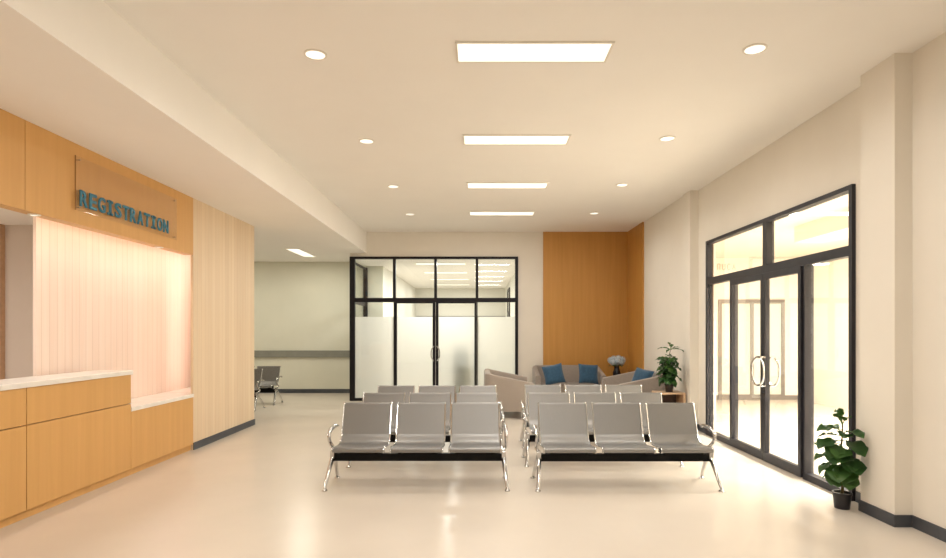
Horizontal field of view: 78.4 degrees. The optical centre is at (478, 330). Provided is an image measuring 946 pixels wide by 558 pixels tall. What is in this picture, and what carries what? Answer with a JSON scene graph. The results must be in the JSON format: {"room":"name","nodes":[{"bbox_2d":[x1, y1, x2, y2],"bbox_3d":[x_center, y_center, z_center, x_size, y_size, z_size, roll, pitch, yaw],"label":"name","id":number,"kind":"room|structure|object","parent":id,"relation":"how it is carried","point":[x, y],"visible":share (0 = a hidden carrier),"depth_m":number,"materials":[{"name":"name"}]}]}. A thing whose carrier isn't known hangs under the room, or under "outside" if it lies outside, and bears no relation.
{"room":"hospital interior","nodes":[
{"label":"hospital interior","id":0,"kind":"room"},
{"bbox_2d":[0,208,32,224],"bbox_3d":[-5.170,-1.190,3.250,2.660,0.080,12.500,0,0,0],"label":"ceiling","id":1,"kind":"structure","parent":0,"point":[7,217],"depth_m":5.93,"materials":[{"name":"paint"}]},
{"bbox_2d":[5,225,32,378],"bbox_3d":[-6.617,-0.090,7.945,4.765,3.280,3.310,0,0,0],"label":"wall","id":2,"kind":"structure","parent":0,"point":[18,238],"depth_m":6.29,"materials":[{"name":"beige paint"}]},
{"bbox_2d":[0,224,4,379],"bbox_3d":[-5.720,0.200,6.260,1.160,2.700,0.060,0,0,0],"label":"door","id":3,"kind":"structure","parent":2,"relation":"in","point":[2,227],"depth_m":6.26,"materials":[{"name":"brown wood"}]},
{"bbox_2d":[33,216,190,398],"bbox_3d":[-4.215,0.200,7.500,0.030,2.700,4.000,0,0,0],"label":"cladding","id":4,"kind":"object","parent":2,"relation":"attached to","point":[101,301],"visible":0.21,"depth_m":6.58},
{"bbox_2d":[0,8,362,261],"bbox_3d":[-5.780,-1.790,5.750,6.440,0.120,17.700,0,0,0],"label":"ceiling","id":5,"kind":"structure","parent":0,"point":[42,84],"depth_m":5.19,"materials":[{"name":"paint"}]},
{"bbox_2d":[0,108,192,254],"bbox_3d":[-3.780,-1.360,2.275,0.120,0.740,10.550,0,0,0],"label":"fascia","id":6,"kind":"object","parent":5,"relation":"attached to","point":[37,164],"visible":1,"depth_m":5.41,"materials":[{"name":"brown wood"}]},
{"bbox_2d":[75,155,174,237],"bbox_3d":[-3.699,-1.360,6.198,0.043,0.500,1.784,0,0,0],"label":"sign","id":7,"kind":"object","parent":6,"relation":"attached to","point":[164,226],"visible":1,"depth_m":5.88,"materials":[{"name":"plastic"}]},
{"bbox_2d":[284,248,316,256],"bbox_3d":[-3.920,-1.724,12.800,0.306,0.012,1.336,0,0,0],"label":"recessed light","id":8,"kind":"object","parent":5,"relation":"in","point":[298,251],"visible":1,"depth_m":12.74,"materials":[{"name":"white"}]},
{"bbox_2d":[0,0,366,252],"bbox_3d":[-2.530,-2.025,4.950,0.060,0.590,16.100,0,0,0],"label":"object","id":9,"kind":"structure","parent":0,"point":[92,32],"depth_m":4.62,"materials":[{"name":"paint"}]},
{"bbox_2d":[191,198,253,449],"bbox_3d":[-3.737,-0.090,8.575,0.035,3.280,2.050,0,0,0],"label":"wall","id":10,"kind":"structure","parent":0,"point":[222,259],"depth_m":8.38,"materials":[{"name":"beige wood"}]},
{"bbox_2d":[193,419,254,449],"bbox_3d":[-3.954,1.502,8.581,0.492,0.095,2.062,0,0,0],"label":"baseboard","id":11,"kind":"structure","parent":10,"relation":"attached to","point":[220,435],"depth_m":8.38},
{"bbox_2d":[254,262,383,388],"bbox_3d":[-5.700,-0.090,14.560,6.600,3.280,0.120,0,0,0],"label":"wall","id":12,"kind":"structure","parent":0,"point":[298,305],"depth_m":14.50,"materials":[{"name":"paint"}]},
{"bbox_2d":[254,350,349,356],"bbox_3d":[-5.710,0.570,14.475,6.580,0.170,0.050,0,0,0],"label":"guard rail","id":13,"kind":"object","parent":12,"relation":"attached to","point":[257,353],"visible":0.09,"depth_m":14.45,"materials":[{"name":"grey plastic"}]},
{"bbox_2d":[259,389,349,392],"bbox_3d":[-5.700,1.500,14.494,6.600,0.100,0.012,0,0,0],"label":"baseboard","id":14,"kind":"structure","parent":12,"relation":"attached to","point":[279,390],"depth_m":14.49,"materials":[{"name":"grey plastic"}]},
{"bbox_2d":[384,267,415,316],"bbox_3d":[-2.460,-0.035,18.310,0.120,3.170,7.380,0,0,0],"label":"wall","id":15,"kind":"structure","parent":0,"point":[404,289],"depth_m":17.51,"materials":[{"name":"paint"}]},
{"bbox_2d":[356,259,514,287],"bbox_3d":[-0.855,-1.670,17.560,3.950,0.100,9.080,0,0,0],"label":"ceiling","id":16,"kind":"structure","parent":0,"point":[492,273],"depth_m":15.79,"materials":[{"name":"paint"}]},
{"bbox_2d":[415,263,465,264],"bbox_3d":[-0.920,-1.614,13.950,1.216,0.012,0.336,0,0,0],"label":"recessed light","id":17,"kind":"object","parent":16,"relation":"in","point":[415,263],"visible":1,"depth_m":13.87,"materials":[{"name":"white"}]},
{"bbox_2d":[423,272,467,272],"bbox_3d":[-0.920,-1.614,16.050,1.216,0.012,0.336,0,0,0],"label":"recessed light","id":18,"kind":"object","parent":16,"relation":"in","point":[423,272],"visible":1,"depth_m":16.00,"materials":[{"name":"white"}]},
{"bbox_2d":[430,279,468,279],"bbox_3d":[-0.920,-1.614,18.150,1.216,0.012,0.336,0,0,0],"label":"recessed light","id":19,"kind":"object","parent":16,"relation":"in","point":[430,279],"visible":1,"depth_m":18.18,"materials":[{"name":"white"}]},
{"bbox_2d":[437,284,469,284],"bbox_3d":[-0.920,-1.614,20.250,1.216,0.012,0.336,0,0,0],"label":"recessed light","id":20,"kind":"object","parent":16,"relation":"in","point":[437,284],"visible":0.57,"depth_m":20.08,"materials":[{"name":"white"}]},
{"bbox_2d":[350,232,542,382],"bbox_3d":[0.230,-0.325,12.960,6.200,3.750,0.120,0,0,0],"label":"wall","id":21,"kind":"structure","parent":0,"point":[527,246],"depth_m":12.90,"materials":[{"name":"paint"}]},
{"bbox_2d":[350,257,517,400],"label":"glass partition","id":22,"kind":"structure","parent":21,"relation":"in","point":[435,350],"depth_m":12.91,"materials":[{"name":"glass"}]},
{"bbox_2d":[416,288,504,315],"bbox_3d":[-0.700,-0.035,22.050,3.640,3.170,0.100,0,0,0],"label":"wall","id":23,"kind":"structure","parent":0,"point":[484,308],"depth_m":22.00,"materials":[{"name":"paint"}]},
{"bbox_2d":[416,316,504,316],"bbox_3d":[-0.700,-0.485,21.985,3.400,0.170,0.030,0,0,0],"label":"trim","id":24,"kind":"structure","parent":23,"relation":"attached to","point":[416,316],"depth_m":21.97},
{"bbox_2d":[0,393,945,557],"bbox_3d":[-0.800,1.600,9.550,16.400,0.100,25.300,0,0,0],"label":"floor","id":25,"kind":"structure","parent":0,"point":[255,491],"depth_m":5.07,"materials":[{"name":"tile"}]},
{"bbox_2d":[0,370,193,528],"bbox_3d":[-3.949,0.985,3.275,0.493,1.130,8.550,0,0,0],"label":"reception desk","id":26,"kind":"object","parent":25,"relation":"on","point":[64,437],"visible":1,"depth_m":5.36,"materials":[{"name":"brown wood"}]},
{"bbox_2d":[0,370,132,390],"bbox_3d":[-3.921,0.443,2.607,0.438,0.045,7.215,0,0,0],"label":"countertop","id":27,"kind":"structure","parent":26,"relation":"on","point":[33,381],"depth_m":5.24,"materials":[{"name":"white stone"}]},
{"bbox_2d":[129,394,193,410],"bbox_3d":[-3.951,0.838,6.874,0.487,0.045,1.348,0,0,0],"label":"countertop","id":28,"kind":"structure","parent":26,"relation":"on","point":[138,403],"depth_m":6.90,"materials":[{"name":"white stone"}]},
{"bbox_2d":[157,387,190,393],"bbox_3d":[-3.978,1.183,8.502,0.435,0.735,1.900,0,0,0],"label":"countertop","id":29,"kind":"structure","parent":26,"relation":"on","point":[184,390],"depth_m":7.81,"materials":[{"name":"white stone"}]},
{"bbox_2d":[254,368,265,410],"bbox_3d":[-5.220,1.155,11.484,1.828,0.791,0.623,0,0,0],"label":"bench","id":30,"kind":"object","parent":25,"relation":"on","point":[257,372],"visible":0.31,"depth_m":11.64,"materials":[{"name":"silver metal"}]},
{"bbox_2d":[254,366,282,404],"bbox_3d":[-5.160,1.155,12.384,1.828,0.791,0.623,0,0,0],"label":"bench","id":31,"kind":"object","parent":25,"relation":"on","point":[270,374],"visible":0.34,"depth_m":12.55,"materials":[{"name":"silver metal"}]},
{"bbox_2d":[322,402,509,491],"bbox_3d":[-0.610,1.155,5.904,1.828,0.791,0.623,0,0,0],"label":"bench","id":32,"kind":"object","parent":25,"relation":"on","point":[366,427],"visible":1,"depth_m":6.06,"materials":[{"name":"silver metal"}]},
{"bbox_2d":[346,392,504,467],"bbox_3d":[-0.600,1.155,6.884,1.828,0.791,0.623,0,0,0],"label":"bench","id":33,"kind":"object","parent":25,"relation":"on","point":[395,398],"visible":0.35,"depth_m":7.13,"materials":[{"name":"silver metal"}]},
{"bbox_2d":[377,385,502,430],"bbox_3d":[-0.585,1.155,7.834,1.828,0.791,0.623,0,0,0],"label":"bench","id":34,"kind":"object","parent":25,"relation":"on","point":[381,389],"visible":0.26,"depth_m":8.09,"materials":[{"name":"silver metal"}]},
{"bbox_2d":[484,369,532,411],"bbox_3d":[0.535,1.152,10.950,0.870,0.804,1.470,0,0,0],"label":"loveseat","id":35,"kind":"object","parent":25,"relation":"on","point":[510,387],"visible":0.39,"depth_m":10.22,"materials":[{"name":"beige fabric"}]},
{"bbox_2d":[532,365,605,392],"bbox_3d":[1.900,1.152,12.395,1.470,0.804,0.870,0,0,0],"label":"loveseat","id":36,"kind":"object","parent":25,"relation":"on","point":[570,372],"visible":0.3,"depth_m":12.63,"materials":[{"name":"beige fabric"}]},
{"bbox_2d":[542,363,565,384],"bbox_3d":[1.540,0.895,11.970,0.493,0.473,0.219,0,0,4],"label":"cushion","id":37,"kind":"object","parent":36,"relation":"on","point":[553,374],"visible":0.99,"depth_m":11.90,"materials":[{"name":"blue fabric"}]},
{"bbox_2d":[541,382,567,392],"bbox_3d":[1.587,1.199,12.335,0.619,0.158,0.750,0,0,0],"label":"seat cushion","id":38,"kind":"object","parent":36,"relation":"on","point":[542,383],"depth_m":12.14,"materials":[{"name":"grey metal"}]},
{"bbox_2d":[567,382,597,384],"bbox_3d":[2.213,1.199,12.335,0.619,0.158,0.750,0,0,0],"label":"seat cushion","id":39,"kind":"object","parent":36,"relation":"on","point":[568,383],"depth_m":12.37,"materials":[{"name":"beige fabric"}]},
{"bbox_2d":[578,364,598,383],"bbox_3d":[2.270,0.890,12.030,0.446,0.423,0.219,0,0,-5],"label":"cushion","id":40,"kind":"object","parent":36,"relation":"on","point":[587,373],"visible":1,"depth_m":11.96,"materials":[{"name":"blue fabric"}]},
{"bbox_2d":[519,384,657,448],"bbox_3d":[1.475,1.155,7.954,1.828,0.791,0.623,0,0,0],"label":"bench","id":41,"kind":"object","parent":25,"relation":"on","point":[528,388],"visible":0.38,"depth_m":8.21,"materials":[{"name":"silver metal"}]},
{"bbox_2d":[543,222,643,376],"bbox_3d":[2.377,-0.325,12.300,1.906,3.750,1.200,0,0,0],"label":"panelling","id":42,"kind":"object","parent":25,"relation":"on","point":[593,282],"visible":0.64,"depth_m":12.86,"materials":[{"name":"orange wood"}]},
{"bbox_2d":[521,392,683,466],"bbox_3d":[1.430,1.155,6.904,1.828,0.791,0.623,0,0,0],"label":"bench","id":43,"kind":"object","parent":25,"relation":"on","point":[533,398],"visible":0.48,"depth_m":7.15,"materials":[{"name":"silver metal"}]},
{"bbox_2d":[531,402,724,491],"bbox_3d":[1.455,1.155,5.884,1.828,0.791,0.623,0,0,0],"label":"bench","id":44,"kind":"object","parent":25,"relation":"on","point":[563,435],"visible":1,"depth_m":6.04,"materials":[{"name":"silver metal"}]},
{"bbox_2d":[602,369,664,392],"bbox_3d":[2.855,1.152,10.720,0.870,0.804,1.470,0,0,0],"label":"loveseat","id":45,"kind":"object","parent":25,"relation":"on","point":[651,384],"visible":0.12,"depth_m":10.02,"materials":[{"name":"beige fabric"}]},
{"bbox_2d":[631,367,653,381],"bbox_3d":[2.960,0.890,10.560,0.219,0.449,0.471,0,0,-32],"label":"cushion","id":46,"kind":"object","parent":45,"relation":"on","point":[639,374],"visible":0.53,"depth_m":10.52,"materials":[{"name":"blue fabric"}]},
{"bbox_2d":[652,391,685,402],"bbox_3d":[3.055,1.265,9.360,0.430,0.570,0.370,0,0,0],"label":"side table","id":47,"kind":"object","parent":25,"relation":"on","point":[675,396],"visible":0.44,"depth_m":9.39,"materials":[{"name":"brown wood"}]},
{"bbox_2d":[656,342,683,391],"bbox_3d":[3.060,0.579,9.338,0.409,0.802,0.475,0,0,0],"label":"plant","id":48,"kind":"object","parent":47,"relation":"on","point":[669,372],"visible":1,"depth_m":9.26,"materials":[{"name":"green plant"}]},
{"bbox_2d":[814,408,867,509],"bbox_3d":[3.125,1.109,5.069,0.352,0.882,0.437,0,0,0],"label":"leaf plant","id":49,"kind":"object","parent":25,"relation":"on","point":[845,474],"visible":1,"depth_m":4.98,"materials":[{"name":"green plant"}]},
{"bbox_3d":[2.980,1.285,12.450,0.500,0.530,0.500,0,0,0],"label":"table","id":50,"kind":"object","parent":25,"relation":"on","visible":0},
{"bbox_2d":[608,355,625,374],"bbox_3d":[2.928,0.766,12.377,0.373,0.508,0.320,0,0,26],"label":"flower vase","id":51,"kind":"object","parent":50,"relation":"on","point":[617,361],"visible":1,"depth_m":12.33,"materials":[{"name":"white plant"}]},
{"bbox_2d":[505,273,514,316],"bbox_3d":[1.060,-0.035,17.510,0.120,3.170,8.980,0,0,0],"label":"wall","id":52,"kind":"structure","parent":0,"point":[511,284],"depth_m":17.85,"materials":[{"name":"paint"}]},
{"bbox_2d":[507,287,509,316],"bbox_3d":[0.980,0.075,19.190,0.040,2.950,1.180,0,0,0],"label":"door","id":53,"kind":"structure","parent":52,"relation":"in","point":[508,289],"depth_m":18.87,"materials":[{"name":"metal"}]},
{"bbox_2d":[103,0,945,231],"bbox_3d":[0.535,-2.260,4.950,6.070,0.120,16.100,0,0,0],"label":"ceiling","id":54,"kind":"structure","parent":0,"point":[390,75],"depth_m":5.18,"materials":[{"name":"paint"}]},
{"bbox_2d":[303,49,326,59],"bbox_3d":[-1.300,-2.195,4.610,0.182,0.010,0.182,0,0,0],"label":"recessed light","id":55,"kind":"object","parent":54,"relation":"in","point":[314,54],"visible":1,"depth_m":4.61,"materials":[{"name":"white"}]},
{"bbox_2d":[359,138,374,143],"bbox_3d":[-1.300,-2.195,6.710,0.182,0.010,0.182,0,0,0],"label":"recessed light","id":56,"kind":"object","parent":54,"relation":"in","point":[363,140],"visible":1,"depth_m":6.71,"materials":[{"name":"white plastic"}]},
{"bbox_2d":[387,185,398,187],"bbox_3d":[-1.300,-2.195,8.810,0.182,0.010,0.182,0,0,0],"label":"recessed light","id":57,"kind":"object","parent":54,"relation":"in","point":[389,186],"visible":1,"depth_m":8.81,"materials":[{"name":"white plastic"}]},
{"bbox_2d":[469,211,534,215],"bbox_3d":[0.425,-2.194,10.830,1.216,0.012,0.336,0,0,0],"label":"recessed light","id":58,"kind":"object","parent":54,"relation":"in","point":[471,213],"visible":1,"depth_m":10.83,"materials":[{"name":"white"}]},
{"bbox_2d":[470,212,533,214],"bbox_3d":[0.425,-2.197,10.830,1.180,0.006,0.300,0,0,0],"label":"diffuser","id":59,"kind":"object","parent":58,"relation":"attached to","point":[471,213],"depth_m":10.83,"materials":[{"name":"white"}]},
{"bbox_2d":[467,182,548,188],"bbox_3d":[0.425,-2.194,8.750,1.216,0.012,0.336,0,0,0],"label":"recessed light","id":60,"kind":"object","parent":54,"relation":"in","point":[470,185],"visible":1,"depth_m":8.75,"materials":[{"name":"white plastic"}]},
{"bbox_2d":[468,183,546,187],"bbox_3d":[0.425,-2.197,8.750,1.180,0.006,0.300,0,0,0],"label":"diffuser","id":61,"kind":"object","parent":60,"relation":"attached to","point":[470,185],"depth_m":8.75,"materials":[{"name":"white"}]},
{"bbox_2d":[463,134,570,144],"bbox_3d":[0.425,-2.194,6.660,1.216,0.012,0.336,0,0,0],"label":"recessed light","id":62,"kind":"object","parent":54,"relation":"in","point":[468,139],"visible":1,"depth_m":6.64,"materials":[{"name":"white plastic"}]},
{"bbox_2d":[455,41,614,62],"bbox_3d":[0.425,-2.194,4.570,1.216,0.012,0.336,0,0,0],"label":"recessed light","id":63,"kind":"object","parent":54,"relation":"in","point":[466,51],"visible":1,"depth_m":4.55,"materials":[{"name":"white plastic"}]},
{"bbox_2d":[616,183,627,186],"bbox_3d":[2.150,-2.195,8.720,0.182,0.010,0.182,0,0,0],"label":"recessed light","id":64,"kind":"object","parent":54,"relation":"in","point":[619,184],"visible":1,"depth_m":8.69,"materials":[{"name":"white"}]},
{"bbox_2d":[659,136,675,140],"bbox_3d":[2.150,-2.195,6.620,0.182,0.010,0.182,0,0,0],"label":"recessed light","id":65,"kind":"object","parent":54,"relation":"in","point":[664,138],"visible":1,"depth_m":6.62,"materials":[{"name":"white"}]},
{"bbox_2d":[742,43,767,54],"bbox_3d":[2.150,-2.195,4.520,0.182,0.010,0.182,0,0,0],"label":"recessed light","id":66,"kind":"object","parent":54,"relation":"in","point":[756,48],"visible":1,"depth_m":4.51,"materials":[{"name":"white plastic"}]},
{"bbox_2d":[644,197,682,391],"bbox_3d":[3.440,-0.325,11.150,0.220,3.750,3.700,0,0,0],"label":"wall","id":67,"kind":"structure","parent":0,"point":[663,232],"depth_m":10.41,"materials":[{"name":"paint"}]},
{"bbox_2d":[716,258,797,394],"bbox_3d":[5.450,-0.050,13.150,3.800,3.200,0.100,0,0,0],"label":"wall","id":68,"kind":"structure","parent":0,"point":[785,287],"depth_m":13.10,"materials":[{"name":"paint"}]},
{"bbox_2d":[718,299,784,399],"bbox_3d":[6.147,0.420,13.085,1.495,2.260,0.030,0,0,0],"label":"door","id":69,"kind":"structure","parent":68,"relation":"in","point":[751,396],"depth_m":13.07,"materials":[{"name":"metal"}]},
{"bbox_2d":[716,395,797,399],"bbox_3d":[6.265,1.500,13.092,1.970,0.100,0.015,0,0,0],"label":"baseboard","id":70,"kind":"structure","parent":68,"relation":"attached to","point":[787,397],"depth_m":13.09,"materials":[{"name":"grey metal"}]},
{"bbox_2d":[716,194,847,257],"bbox_3d":[5.450,-1.700,7.750,3.800,0.100,10.900,0,0,0],"label":"ceiling","id":71,"kind":"structure","parent":0,"point":[749,244],"depth_m":10.69,"materials":[{"name":"paint"}]},
{"bbox_2d":[794,209,847,242],"bbox_3d":[5.250,-1.525,5.800,0.500,0.250,6.800,0,0,0],"label":"beam","id":72,"kind":"structure","parent":71,"relation":"attached to","point":[833,227],"depth_m":8.52,"materials":[{"name":"paint"}]},
{"bbox_2d":[698,32,945,528],"bbox_3d":[3.490,-0.325,3.150,0.120,3.750,12.300,0,0,0],"label":"wall","id":73,"kind":"structure","parent":0,"point":[821,156],"depth_m":4.57,"materials":[{"name":"paint"}]},
{"bbox_2d":[683,190,697,423],"bbox_3d":[3.365,-0.325,9.230,0.130,3.750,0.320,0,0,0],"label":"column","id":74,"kind":"structure","parent":73,"relation":"attached to","point":[690,199],"depth_m":9.07,"materials":[{"name":"paint"}]},
{"bbox_2d":[706,184,855,500],"bbox_3d":[3.402,0.105,6.985,0.208,2.890,3.410,0,0,0],"label":"door","id":75,"kind":"structure","parent":73,"relation":"in","point":[803,266],"depth_m":6.41,"materials":[{"name":"grey metal"}]},
{"bbox_2d":[697,424,945,542],"bbox_3d":[3.354,1.502,4.345,0.152,0.095,14.690,0,0,0],"label":"baseboard","id":76,"kind":"structure","parent":73,"relation":"attached to","point":[924,526],"depth_m":4.58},
{"bbox_2d":[861,53,911,514],"bbox_3d":[3.360,-0.325,4.795,0.140,3.750,0.410,0,0,0],"label":"column","id":77,"kind":"structure","parent":73,"relation":"attached to","point":[886,88],"depth_m":4.69,"materials":[{"name":"paint"}]},
{"bbox_2d":[814,258,847,409],"bbox_3d":[7.300,-0.050,7.750,0.100,3.200,10.700,0,0,0],"label":"glass pane","id":78,"kind":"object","parent":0,"point":[830,278],"depth_m":11.96,"materials":[{"name":"glass"}]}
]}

